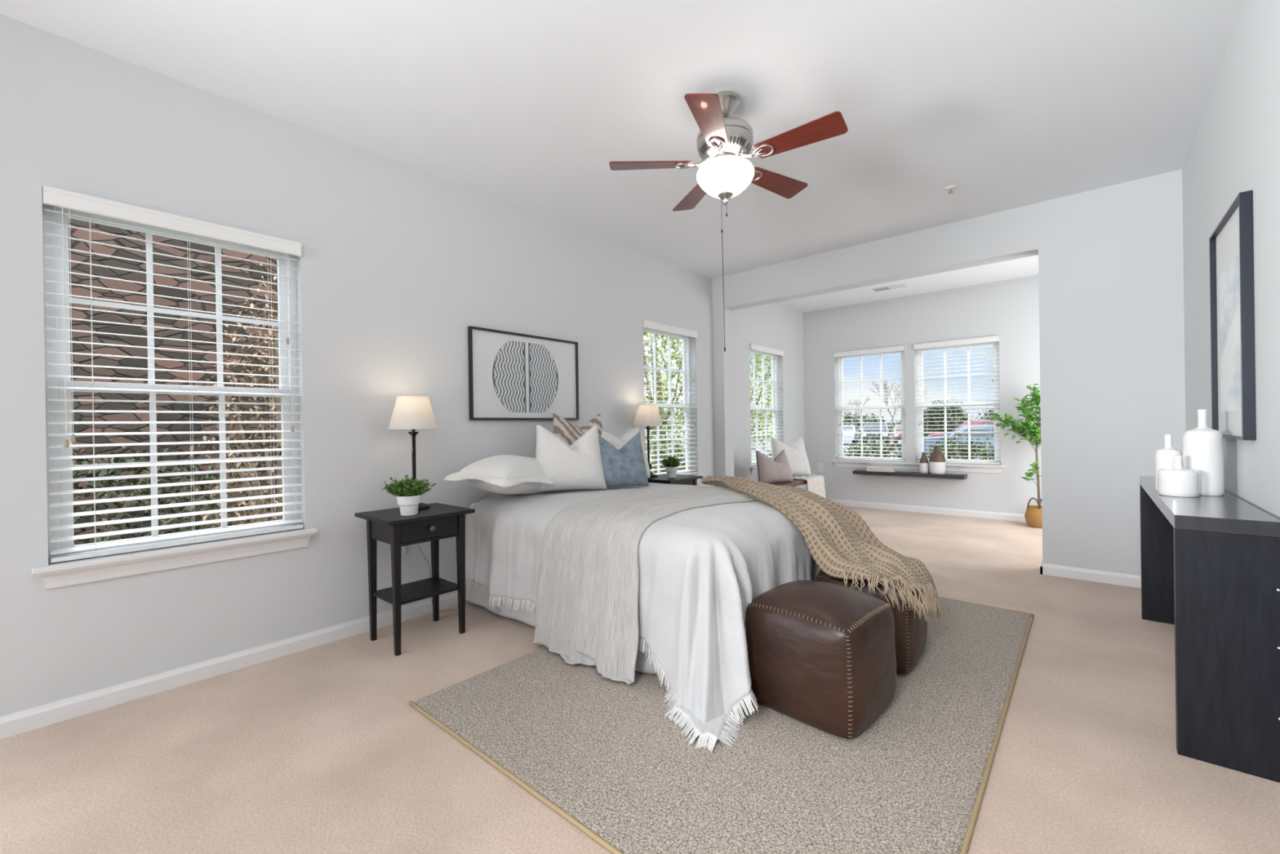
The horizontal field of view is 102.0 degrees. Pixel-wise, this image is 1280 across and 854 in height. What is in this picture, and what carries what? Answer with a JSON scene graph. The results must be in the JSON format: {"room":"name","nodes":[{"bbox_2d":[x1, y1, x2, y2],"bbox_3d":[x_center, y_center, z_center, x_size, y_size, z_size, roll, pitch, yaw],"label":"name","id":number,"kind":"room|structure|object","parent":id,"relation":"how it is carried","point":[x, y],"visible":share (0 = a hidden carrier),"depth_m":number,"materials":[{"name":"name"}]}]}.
{"room":"bedroom","nodes":[
{"label":"bedroom","id":0,"kind":"room"},
{"bbox_2d":[0,13,805,716],"bbox_3d":[-1.023,-0.213,3.679,0.140,2.760,10.503,-1,0,41],"label":"wall","id":1,"kind":"structure","parent":0,"point":[396,264],"depth_m":2.77,"materials":[{"name":"white paint"}]},
{"bbox_2d":[42,192,300,562],"bbox_3d":[-2.135,-0.197,2.447,0.071,1.518,0.886,-1,0,41],"label":"window","id":2,"kind":"structure","parent":1,"relation":"in","point":[51,264],"depth_m":2.34,"materials":[{"name":"white plastic"}]},
{"bbox_2d":[42,185,302,562],"bbox_3d":[-2.069,-0.210,2.390,0.083,1.490,0.882,-1,0,41],"label":"window blind","id":3,"kind":"object","parent":2,"relation":"attached to","point":[55,197],"visible":1,"depth_m":2.31,"materials":[{"name":"white plastic"}]},
{"bbox_2d":[31,528,317,589],"bbox_3d":[-2.054,0.587,2.389,0.124,0.092,0.970,-1,0,41],"label":"trim","id":4,"kind":"structure","parent":1,"relation":"attached to","point":[65,573],"depth_m":2.29,"materials":[{"name":"white wood"}]},
{"bbox_2d":[0,589,466,738],"bbox_3d":[-1.728,1.119,2.727,0.014,0.080,7.830,-1,0,41],"label":"baseboard","id":5,"kind":"structure","parent":1,"relation":"attached to","point":[20,722],"depth_m":2.36,"materials":[{"name":"white"}]},
{"bbox_2d":[401,542,405,554],"bbox_3d":[-1.429,0.704,3.083,0.008,0.116,0.072,-1,0,41],"label":"wall outlet","id":6,"kind":"object","parent":1,"relation":"attached to","point":[403,548],"visible":0.17,"depth_m":3.10,"materials":[{"name":"white plastic"}]},
{"bbox_2d":[417,543,455,611],"bbox_3d":[-1.291,0.883,3.177,0.292,0.526,0.036,-1,0,-33],"label":"power cord","id":7,"kind":"object","parent":1,"relation":"attached to","point":[417,544],"visible":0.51,"depth_m":3.19,"materials":[{"name":"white plastic"}]},
{"bbox_2d":[467,325,579,420],"bbox_3d":[-0.815,-0.361,3.791,0.029,0.622,0.956,-1,0,41],"label":"framed print","id":8,"kind":"object","parent":1,"relation":"attached to","point":[513,375],"visible":1,"depth_m":3.74,"materials":[{"name":"black"}]},
{"bbox_2d":[643,327,692,474],"bbox_3d":[0.242,-0.237,5.187,0.071,1.518,0.850,-1,0,41],"label":"window","id":9,"kind":"structure","parent":1,"relation":"in","point":[687,371],"depth_m":5.38,"materials":[{"name":"white plastic"}]},
{"bbox_2d":[643,320,697,475],"bbox_3d":[0.308,-0.250,5.130,0.083,1.490,0.846,-1,0,41],"label":"window blind","id":10,"kind":"object","parent":9,"relation":"attached to","point":[646,324],"visible":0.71,"depth_m":5.14,"materials":[{"name":"white plastic"}]},
{"bbox_2d":[688,473,704,483],"bbox_3d":[0.323,0.546,5.129,0.124,0.092,0.934,-1,0,41],"label":"trim","id":11,"kind":"structure","parent":1,"relation":"attached to","point":[700,474],"depth_m":5.41,"materials":[{"name":"white"}]},
{"bbox_2d":[750,465,757,474],"bbox_3d":[1.638,0.524,6.645,0.124,0.092,0.970,-1,0,41],"label":"trim","id":12,"kind":"structure","parent":1,"relation":"attached to","point":[754,468],"depth_m":6.31,"materials":[{"name":"white"}]},
{"bbox_2d":[749,349,777,463],"bbox_3d":[1.557,-0.260,6.704,0.071,1.518,0.886,-1,0,41],"label":"window","id":13,"kind":"structure","parent":1,"relation":"in","point":[774,383],"depth_m":6.90,"materials":[{"name":"white plastic"}]},
{"bbox_2d":[749,343,783,466],"bbox_3d":[1.623,-0.273,6.646,0.083,1.490,0.882,-1,0,41],"label":"window blind","id":14,"kind":"object","parent":13,"relation":"attached to","point":[753,347],"visible":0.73,"depth_m":6.60,"materials":[{"name":"white plastic"}]},
{"bbox_2d":[0,0,1244,312],"bbox_3d":[0.360,-1.662,2.458,3.859,0.100,10.503,-1,0,41],"label":"ceiling","id":15,"kind":"structure","parent":0,"point":[526,104],"depth_m":2.48,"materials":[{"name":"white paint"}]},
{"bbox_2d":[608,90,848,351],"bbox_3d":[0.453,-0.994,2.546,1.083,1.240,1.113,-1,0,41],"label":"ceiling fan","id":16,"kind":"object","parent":15,"relation":"hanging from","point":[724,143],"visible":1,"depth_m":2.46,"materials":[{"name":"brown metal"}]},
{"bbox_2d":[870,283,908,292],"bbox_3d":[2.968,-1.654,6.165,0.380,0.010,0.170,-1,0,41],"label":"ceiling vent","id":17,"kind":"object","parent":15,"relation":"in","point":[903,285],"visible":1,"depth_m":6.15,"materials":[{"name":"white metal"}]},
{"bbox_2d":[944,185,956,193],"bbox_3d":[2.131,-1.623,3.553,0.072,0.036,0.072,-1,0,41],"label":"sprinkler head","id":18,"kind":"object","parent":15,"relation":"attached to","point":[950,188],"visible":1,"depth_m":3.54},
{"bbox_2d":[0,506,1279,853],"bbox_3d":[0.403,1.177,2.463,3.859,0.100,10.503,-1,0,41],"label":"floor","id":19,"kind":"structure","parent":0,"point":[323,748],"depth_m":1.78,"materials":[{"name":"carpet"}]},
{"bbox_2d":[354,502,475,656],"bbox_3d":[-1.232,0.808,2.857,0.430,0.688,0.470,-1,0,41],"label":"nightstand","id":20,"kind":"object","parent":19,"relation":"on","point":[387,526],"visible":1,"depth_m":2.79,"materials":[{"name":"black wood"}]},
{"bbox_2d":[381,475,435,515],"bbox_3d":[-1.216,0.360,2.737,0.246,0.208,0.244,-1,0,-8],"label":"potted plant","id":21,"kind":"object","parent":20,"relation":"on","point":[408,495],"visible":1,"depth_m":2.69,"materials":[{"name":"green plant"}]},
{"bbox_2d":[387,395,437,510],"bbox_3d":[-1.289,0.146,2.954,0.264,0.636,0.264,-1,0,41],"label":"table lamp","id":22,"kind":"object","parent":20,"relation":"on","point":[413,413],"visible":0.74,"depth_m":2.87,"materials":[{"name":"white fabric"}]},
{"bbox_2d":[373,577,459,604],"bbox_3d":[-1.223,0.897,2.850,0.300,0.016,0.368,-1,0,41],"label":"shelf","id":23,"kind":"object","parent":20,"relation":"attached to","point":[414,591],"depth_m":2.82,"materials":[{"name":"black wood"}]},
{"bbox_2d":[647,473,702,485],"bbox_3d":[0.247,0.782,4.563,0.430,0.688,0.470,-1,0,41],"label":"nightstand","id":24,"kind":"object","parent":19,"relation":"on","point":[682,479],"visible":0.3,"depth_m":4.45,"materials":[{"name":"black wood"}]},
{"bbox_2d":[633,404,662,477],"bbox_3d":[0.074,0.123,4.571,0.264,0.636,0.264,-1,0,41],"label":"table lamp","id":25,"kind":"object","parent":24,"relation":"on","point":[647,415],"visible":0.82,"depth_m":4.49,"materials":[{"name":"white fabric"}]},
{"bbox_2d":[660,455,680,478],"bbox_3d":[0.275,0.342,4.473,0.187,0.194,0.180,-1,0,-37],"label":"potted plant","id":26,"kind":"object","parent":24,"relation":"on","point":[671,464],"visible":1,"depth_m":4.44,"materials":[{"name":"green plant"}]},
{"bbox_2d":[408,595,1034,853],"bbox_3d":[0.667,1.116,2.575,1.882,0.014,2.784,-1,0,41],"label":"area rug","id":27,"kind":"object","parent":19,"relation":"on","point":[604,754],"visible":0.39,"depth_m":1.76,"materials":[{"name":"beige carpet"}]},
{"bbox_2d":[465,502,662,675],"bbox_3d":[0.060,0.794,3.265,1.957,0.636,1.466,-1,0,41],"label":"bed","id":28,"kind":"object","parent":27,"relation":"on","point":[642,664],"visible":0.02,"depth_m":3.01,"materials":[{"name":"fabric"}]},
{"bbox_2d":[532,485,756,684],"bbox_3d":[0.201,0.740,2.937,1.493,0.727,0.699,-1,0,-43],"label":"blanket","id":29,"kind":"object","parent":28,"relation":"on","point":[587,602],"visible":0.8,"depth_m":2.48,"materials":[{"name":"white fabric"}]},
{"bbox_2d":[701,475,944,622],"bbox_3d":[0.852,0.609,2.951,0.532,0.568,1.590,-1,0,-25],"label":"throw blanket","id":30,"kind":"object","parent":29,"relation":"on","point":[838,540],"visible":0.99,"depth_m":2.50,"materials":[{"name":"beige fabric"}]},
{"bbox_2d":[465,482,835,753],"bbox_3d":[0.142,0.772,3.120,2.034,0.738,1.949,-1,0,41],"label":"duvet","id":31,"kind":"object","parent":28,"relation":"on","point":[700,569],"visible":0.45,"depth_m":2.24,"materials":[{"name":"fabric"}]},
{"bbox_2d":[444,454,555,494],"bbox_3d":[-0.791,0.307,3.329,0.526,0.263,0.752,-1,0,30],"label":"pillow","id":32,"kind":"object","parent":31,"relation":"on","point":[508,474],"visible":0.82,"depth_m":3.10,"materials":[{"name":"fabric"}]},
{"bbox_2d":[534,423,607,493],"bbox_3d":[-0.465,0.198,3.394,0.483,0.437,0.239,-1,0,-18],"label":"cushion","id":33,"kind":"object","parent":31,"relation":"on","point":[578,465],"visible":0.98,"depth_m":3.31,"materials":[{"name":"fabric"}]},
{"bbox_2d":[552,413,603,445],"bbox_3d":[-0.434,0.155,3.828,0.483,0.515,0.186,-1,0,-38],"label":"cushion","id":34,"kind":"object","parent":31,"relation":"on","point":[569,433],"visible":0.3,"depth_m":3.73,"materials":[{"name":"beige fabric"}]},
{"bbox_2d":[598,431,648,487],"bbox_3d":[-0.147,0.221,3.519,0.409,0.377,0.202,-1,0,-21],"label":"cushion","id":35,"kind":"object","parent":31,"relation":"on","point":[624,466],"visible":0.76,"depth_m":3.45,"materials":[{"name":"blue fabric"}]},
{"bbox_2d":[600,426,650,477],"bbox_3d":[-0.151,0.205,4.023,0.546,0.417,0.222,-1,0,-39],"label":"cushion","id":36,"kind":"object","parent":31,"relation":"on","point":[618,443],"visible":0.24,"depth_m":4.05,"materials":[{"name":"fabric"}]},
{"bbox_2d":[744,580,896,738],"bbox_3d":[0.725,0.877,2.097,0.495,0.464,0.521,-1,0,-44],"label":"pouf","id":37,"kind":"object","parent":27,"relation":"on","point":[822,655],"visible":0.95,"depth_m":1.91,"materials":[{"name":"brown leather"}]},
{"bbox_2d":[814,568,927,673],"bbox_3d":[1.129,0.875,2.548,0.494,0.454,0.483,-1,0,38],"label":"pouf","id":38,"kind":"object","parent":27,"relation":"on","point":[910,632],"visible":0.3,"depth_m":2.29,"materials":[{"name":"brown leather"}]},
{"bbox_2d":[757,479,807,486],"bbox_3d":[1.710,0.863,6.155,0.446,0.463,1.320,-1,0,41],"label":"bench","id":39,"kind":"object","parent":19,"relation":"on","point":[796,482],"visible":0.12,"depth_m":5.89,"materials":[{"name":"brown wood"}]},
{"bbox_2d":[755,449,793,483],"bbox_3d":[1.522,0.451,5.881,0.488,0.374,0.206,-1,0,-27],"label":"cushion","id":40,"kind":"object","parent":39,"relation":"on","point":[769,470],"visible":0.98,"depth_m":5.80,"materials":[{"name":"fabric"}]},
{"bbox_2d":[770,436,810,475],"bbox_3d":[1.853,0.365,6.397,0.546,0.485,0.231,-1,0,-23],"label":"cushion","id":41,"kind":"object","parent":39,"relation":"on","point":[796,454],"visible":0.72,"depth_m":6.34,"materials":[{"name":"fabric"}]},
{"bbox_2d":[792,474,826,497],"bbox_3d":[1.998,0.824,6.367,0.437,0.448,0.543,-1,0,41],"label":"knit throw","id":42,"kind":"object","parent":39,"relation":"on","point":[815,483],"visible":0.54,"depth_m":6.26,"materials":[{"name":"white fabric"}]},
{"bbox_2d":[991,383,1042,528],"bbox_3d":[4.197,0.304,5.550,0.738,1.526,0.328,-1,0,41],"label":"potted tree","id":43,"kind":"object","parent":19,"relation":"on","point":[1033,515],"visible":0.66,"depth_m":5.53,"materials":[{"name":"green plant"}]},
{"bbox_2d":[1024,505,1042,528],"bbox_3d":[4.259,0.958,5.521,0.261,0.215,0.261,-1,0,41],"label":"basket","id":44,"kind":"object","parent":19,"relation":"on","point":[1033,515],"depth_m":5.47,"materials":[{"name":"brown"}]},
{"bbox_2d":[1139,475,1279,782],"bbox_3d":[2.429,0.692,2.281,0.238,0.810,1.616,-1,0,41],"label":"console table","id":45,"kind":"object","parent":19,"relation":"on","point":[1211,564],"visible":0.84,"depth_m":1.69,"materials":[{"name":"black wood"}]},
{"bbox_2d":[1155,434,1182,491],"bbox_3d":[2.348,0.159,2.301,0.088,0.255,0.088,-1,0,41],"label":"bottle","id":46,"kind":"object","parent":45,"relation":"on","point":[1164,457],"visible":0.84,"depth_m":2.29,"materials":[{"name":"white ceramic"}]},
{"bbox_2d":[1157,455,1199,497],"bbox_3d":[2.273,0.204,2.188,0.124,0.168,0.124,-1,0,41],"label":"bottle","id":47,"kind":"object","parent":45,"relation":"on","point":[1176,481],"visible":1,"depth_m":2.15,"materials":[{"name":"white ceramic"}]},
{"bbox_2d":[1182,408,1224,496],"bbox_3d":[2.396,0.106,2.206,0.120,0.361,0.120,-1,0,41],"label":"bottle","id":48,"kind":"object","parent":45,"relation":"on","point":[1202,446],"visible":0.94,"depth_m":2.16,"materials":[{"name":"white ceramic"}]},
{"bbox_2d":[803,275,1041,514],"bbox_3d":[3.777,-0.290,6.375,3.579,2.760,0.140,-1,0,41],"label":"wall","id":49,"kind":"structure","parent":0,"point":[1008,309],"depth_m":6.44,"materials":[{"name":"white paint"}]},
{"bbox_2d":[817,462,822,471],"bbox_3d":[2.560,0.572,7.344,0.072,0.116,0.008,-1,0,41],"label":"wall outlet","id":50,"kind":"object","parent":49,"relation":"attached to","point":[820,464],"visible":1,"depth_m":7.34,"materials":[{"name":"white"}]},
{"bbox_2d":[836,351,906,462],"bbox_3d":[3.117,-0.284,6.990,0.894,1.518,0.071,-1,0,41],"label":"window","id":51,"kind":"structure","parent":49,"relation":"in","point":[840,382],"depth_m":7.05,"materials":[{"name":"white plastic"}]},
{"bbox_2d":[833,345,906,462],"bbox_3d":[3.060,-0.295,6.924,0.890,1.490,0.083,-1,0,41],"label":"window blind","id":52,"kind":"object","parent":51,"relation":"attached to","point":[901,348],"visible":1,"depth_m":6.89,"materials":[{"name":"white plastic"}]},
{"bbox_2d":[853,469,967,479],"bbox_3d":[3.361,0.593,6.522,1.270,0.045,0.200,-1,0,41],"label":"wall shelf","id":53,"kind":"object","parent":49,"relation":"attached to","point":[955,476],"visible":1,"depth_m":6.40,"materials":[{"name":"brown wood"}]},
{"bbox_2d":[866,468,895,471],"bbox_3d":[3.124,0.558,6.722,0.310,0.030,0.160,-1,0,41],"label":"book","id":54,"kind":"object","parent":53,"relation":"on","point":[867,469],"visible":0.88,"depth_m":6.66,"materials":[{"name":"white paper"}]},
{"bbox_2d":[866,466,893,469],"bbox_3d":[3.120,0.531,6.725,0.290,0.022,0.150,-1,0,39],"label":"book","id":55,"kind":"object","parent":54,"relation":"on","point":[869,467],"visible":1,"depth_m":6.67,"materials":[{"name":"white paper"}]},
{"bbox_2d":[919,452,928,473],"bbox_3d":[3.503,0.442,6.391,0.102,0.252,0.102,-1,0,41],"label":"vase","id":56,"kind":"object","parent":53,"relation":"on","point":[923,464],"visible":1,"depth_m":6.36,"materials":[{"name":"white ceramic"}]},
{"bbox_2d":[928,446,945,474],"bbox_3d":[3.612,0.401,6.296,0.174,0.330,0.174,-1,0,41],"label":"vase","id":57,"kind":"object","parent":53,"relation":"on","point":[937,459],"visible":1,"depth_m":6.24,"materials":[{"name":"white ceramic"}]},
{"bbox_2d":[831,459,1004,473],"bbox_3d":[3.447,0.497,6.595,1.978,0.092,0.124,-1,0,41],"label":"trim","id":58,"kind":"structure","parent":49,"relation":"attached to","point":[997,468],"depth_m":6.55,"materials":[{"name":"white"}]},
{"bbox_2d":[829,498,1026,521],"bbox_3d":[3.746,1.031,6.319,3.579,0.080,0.014,-1,0,41],"label":"baseboard","id":59,"kind":"structure","parent":49,"relation":"attached to","point":[966,513],"depth_m":6.39,"materials":[{"name":"white"}]},
{"bbox_2d":[915,341,1000,464],"bbox_3d":[3.874,-0.295,6.333,0.888,1.518,0.071,-1,0,41],"label":"window","id":60,"kind":"structure","parent":49,"relation":"in","point":[919,443],"depth_m":6.28,"materials":[{"name":"white plastic"}]},
{"bbox_2d":[913,335,1000,464],"bbox_3d":[3.817,-0.306,6.267,0.884,1.490,0.083,-1,0,41],"label":"window blind","id":61,"kind":"object","parent":60,"relation":"attached to","point":[993,339],"visible":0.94,"depth_m":6.25,"materials":[{"name":"white plastic"}]},
{"bbox_2d":[711,168,1185,587],"bbox_3d":[2.217,-0.264,4.577,3.579,2.760,0.193,-1,0,41],"label":"wall","id":62,"kind":"structure","parent":0,"point":[1111,258],"depth_m":3.66,"materials":[{"name":"white paint"}]},
{"bbox_2d":[1182,0,1279,519],"bbox_3d":[1.786,-0.252,1.242,0.140,2.760,10.503,-1,0,41],"label":"wall","id":63,"kind":"structure","parent":0,"point":[1234,149],"depth_m":2.02,"materials":[{"name":"white paint"}]},
{"bbox_2d":[1208,190,1256,439],"bbox_3d":[2.482,-0.419,2.180,0.033,0.930,0.645,-1,0,41],"label":"framed painting","id":64,"kind":"object","parent":63,"relation":"attached to","point":[1231,242],"visible":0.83,"depth_m":2.12,"materials":[{"name":"grey"}]},
{"label":"outside","id":65,"kind":"structure","parent":0,"visible":0},
{"bbox_2d":[646,456,755,473],"bbox_3d":[-2.326,1.620,2.041,80.000,0.200,40.000,-1,0,41],"label":"ground","id":66,"kind":"structure","parent":65,"point":[651,458],"depth_m":21.66,"materials":[{"name":"green plant"}]},
{"bbox_2d":[72,442,267,545],"bbox_3d":[-4.902,0.902,4.162,1.782,1.677,3.322,-1,0,43],"label":"shrub","id":67,"kind":"object","parent":66,"relation":"on","point":[102,472],"visible":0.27,"depth_m":4.56,"materials":[{"name":"green plant"}]},
{"bbox_2d":[68,217,281,544],"bbox_3d":[-6.146,-0.453,5.721,0.650,4.050,10.200,-1,0,41],"label":"building","id":68,"kind":"structure","parent":66,"relation":"on","point":[79,325],"depth_m":6.00,"materials":[{"name":"stone"}]},
{"bbox_2d":[186,263,283,527],"bbox_3d":[-3.012,0.185,4.337,1.048,3.082,1.040,-1,0,-6],"label":"tree","id":69,"kind":"object","parent":66,"relation":"on","point":[248,464],"visible":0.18,"depth_m":4.15,"materials":[{"name":"brown plant"}]},
{"bbox_2d":[643,331,684,473],"bbox_3d":[0.417,-1.149,11.799,3.758,5.275,3.895,-1,0,-3],"label":"leafy tree","id":70,"kind":"object","parent":66,"relation":"on","point":[657,349],"visible":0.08,"depth_m":11.24,"materials":[{"name":"green plant"}]},
{"bbox_2d":[649,444,685,473],"bbox_3d":[0.990,0.986,9.787,1.762,1.357,2.565,-1,0,33],"label":"bush","id":71,"kind":"object","parent":66,"relation":"on","point":[677,446],"visible":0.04,"depth_m":9.47,"materials":[{"name":"green plant"}]},
{"bbox_2d":[675,352,773,452],"bbox_3d":[3.159,-1.234,16.603,3.890,5.347,4.685,-1,0,41],"label":"leafy tree","id":72,"kind":"object","parent":66,"relation":"on","point":[759,362],"visible":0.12,"depth_m":15.96,"materials":[{"name":"green plant"}]},
{"bbox_2d":[843,430,901,457],"bbox_3d":[4.178,0.748,9.191,1.264,1.405,1.639,-1,0,-37],"label":"bush","id":73,"kind":"object","parent":66,"relation":"on","point":[892,446],"visible":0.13,"depth_m":9.11,"materials":[{"name":"green plant"}]},
{"bbox_2d":[926,433,994,460],"bbox_3d":[5.152,0.772,8.274,1.665,1.367,1.236,-1,0,31],"label":"bush","id":74,"kind":"object","parent":66,"relation":"on","point":[961,451],"visible":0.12,"depth_m":8.16,"materials":[{"name":"green plant"}]},
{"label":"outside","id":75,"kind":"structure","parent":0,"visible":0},
{"bbox_2d":[644,434,993,459],"bbox_3d":[28.797,1.192,37.922,120.000,0.200,55.000,-1,0,41],"label":"parking lot","id":76,"kind":"structure","parent":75,"point":[846,442],"depth_m":36.60,"materials":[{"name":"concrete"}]},
{"bbox_2d":[843,425,858,444],"bbox_3d":[15.557,0.581,39.454,1.784,1.420,4.518,-1,0,27],"label":"car","id":77,"kind":"object","parent":76,"relation":"on","point":[855,439],"visible":0.43,"depth_m":38.06,"materials":[{"name":"grey paint"}]},
{"bbox_2d":[843,395,869,425],"bbox_3d":[18.827,-0.853,45.765,1.439,4.176,2.921,-1,0,-35],"label":"bare tree","id":78,"kind":"object","parent":76,"relation":"on","point":[860,395],"visible":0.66,"depth_m":45.60,"materials":[{"name":"brown plant"}]},
{"bbox_2d":[843,413,898,438],"bbox_3d":[22.260,0.160,54.767,9.819,3.757,3.840,-1,0,41],"label":"trees","id":79,"kind":"object","parent":76,"relation":"on","point":[872,419],"visible":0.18,"depth_m":53.43,"materials":[{"name":"green plant"}]},
{"bbox_2d":[862,422,889,444],"bbox_3d":[17.414,0.454,38.239,1.784,1.620,4.518,-1,0,27],"label":"car","id":80,"kind":"object","parent":76,"relation":"on","point":[872,428],"visible":0.5,"depth_m":37.13,"materials":[{"name":"grey paint"}]},
{"bbox_2d":[868,380,901,439],"bbox_3d":[20.044,-1.496,42.370,2.847,5.431,3.156,-1,0,41],"label":"bare tree","id":81,"kind":"object","parent":76,"relation":"on","point":[883,383],"visible":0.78,"depth_m":42.62,"materials":[{"name":"brown plant"}]},
{"bbox_2d":[893,424,901,443],"bbox_3d":[18.946,0.533,36.646,1.784,1.420,4.518,-1,0,27],"label":"car","id":82,"kind":"object","parent":76,"relation":"on","point":[895,427],"visible":0.22,"depth_m":35.44,"materials":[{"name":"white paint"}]},
{"bbox_2d":[891,387,928,399],"bbox_3d":[22.300,-1.230,43.182,1.708,4.828,3.198,-1,0,-18],"label":"bare tree","id":83,"kind":"object","parent":76,"relation":"on","point":[893,388],"visible":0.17,"depth_m":44.13,"materials":[{"name":"brown plant"}]},
{"bbox_2d":[888,416,955,435],"bbox_3d":[29.654,0.123,54.346,7.369,3.045,3.698,-1,0,41],"label":"trees","id":84,"kind":"object","parent":76,"relation":"on","point":[899,421],"visible":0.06,"depth_m":53.49,"materials":[{"name":"green plant"}]},
{"bbox_2d":[923,399,973,435],"bbox_3d":[27.750,-0.257,47.444,3.613,4.857,4.892,-1,0,-38],"label":"trees","id":85,"kind":"object","parent":76,"relation":"on","point":[943,407],"visible":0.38,"depth_m":46.78,"materials":[{"name":"green plant"}]},
{"bbox_2d":[923,425,994,454],"bbox_3d":[13.050,0.648,19.797,4.518,1.420,1.784,-1,0,27],"label":"car","id":86,"kind":"object","parent":76,"relation":"on","point":[984,438],"visible":0.04,"depth_m":19.28,"materials":[{"name":"blue paint"}]},
{"bbox_2d":[928,421,993,435],"bbox_3d":[16.300,0.491,24.919,4.518,1.620,1.784,-1,0,29],"label":"car","id":87,"kind":"object","parent":76,"relation":"on","point":[964,422],"visible":0.06,"depth_m":24.49,"materials":[{"name":"red paint"}]},
{"bbox_2d":[975,408,993,420],"bbox_3d":[30.608,-0.281,42.318,5.813,4.487,3.539,-1,0,41],"label":"trees","id":88,"kind":"object","parent":76,"relation":"on","point":[990,411],"visible":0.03,"depth_m":43.20,"materials":[{"name":"green plant"}]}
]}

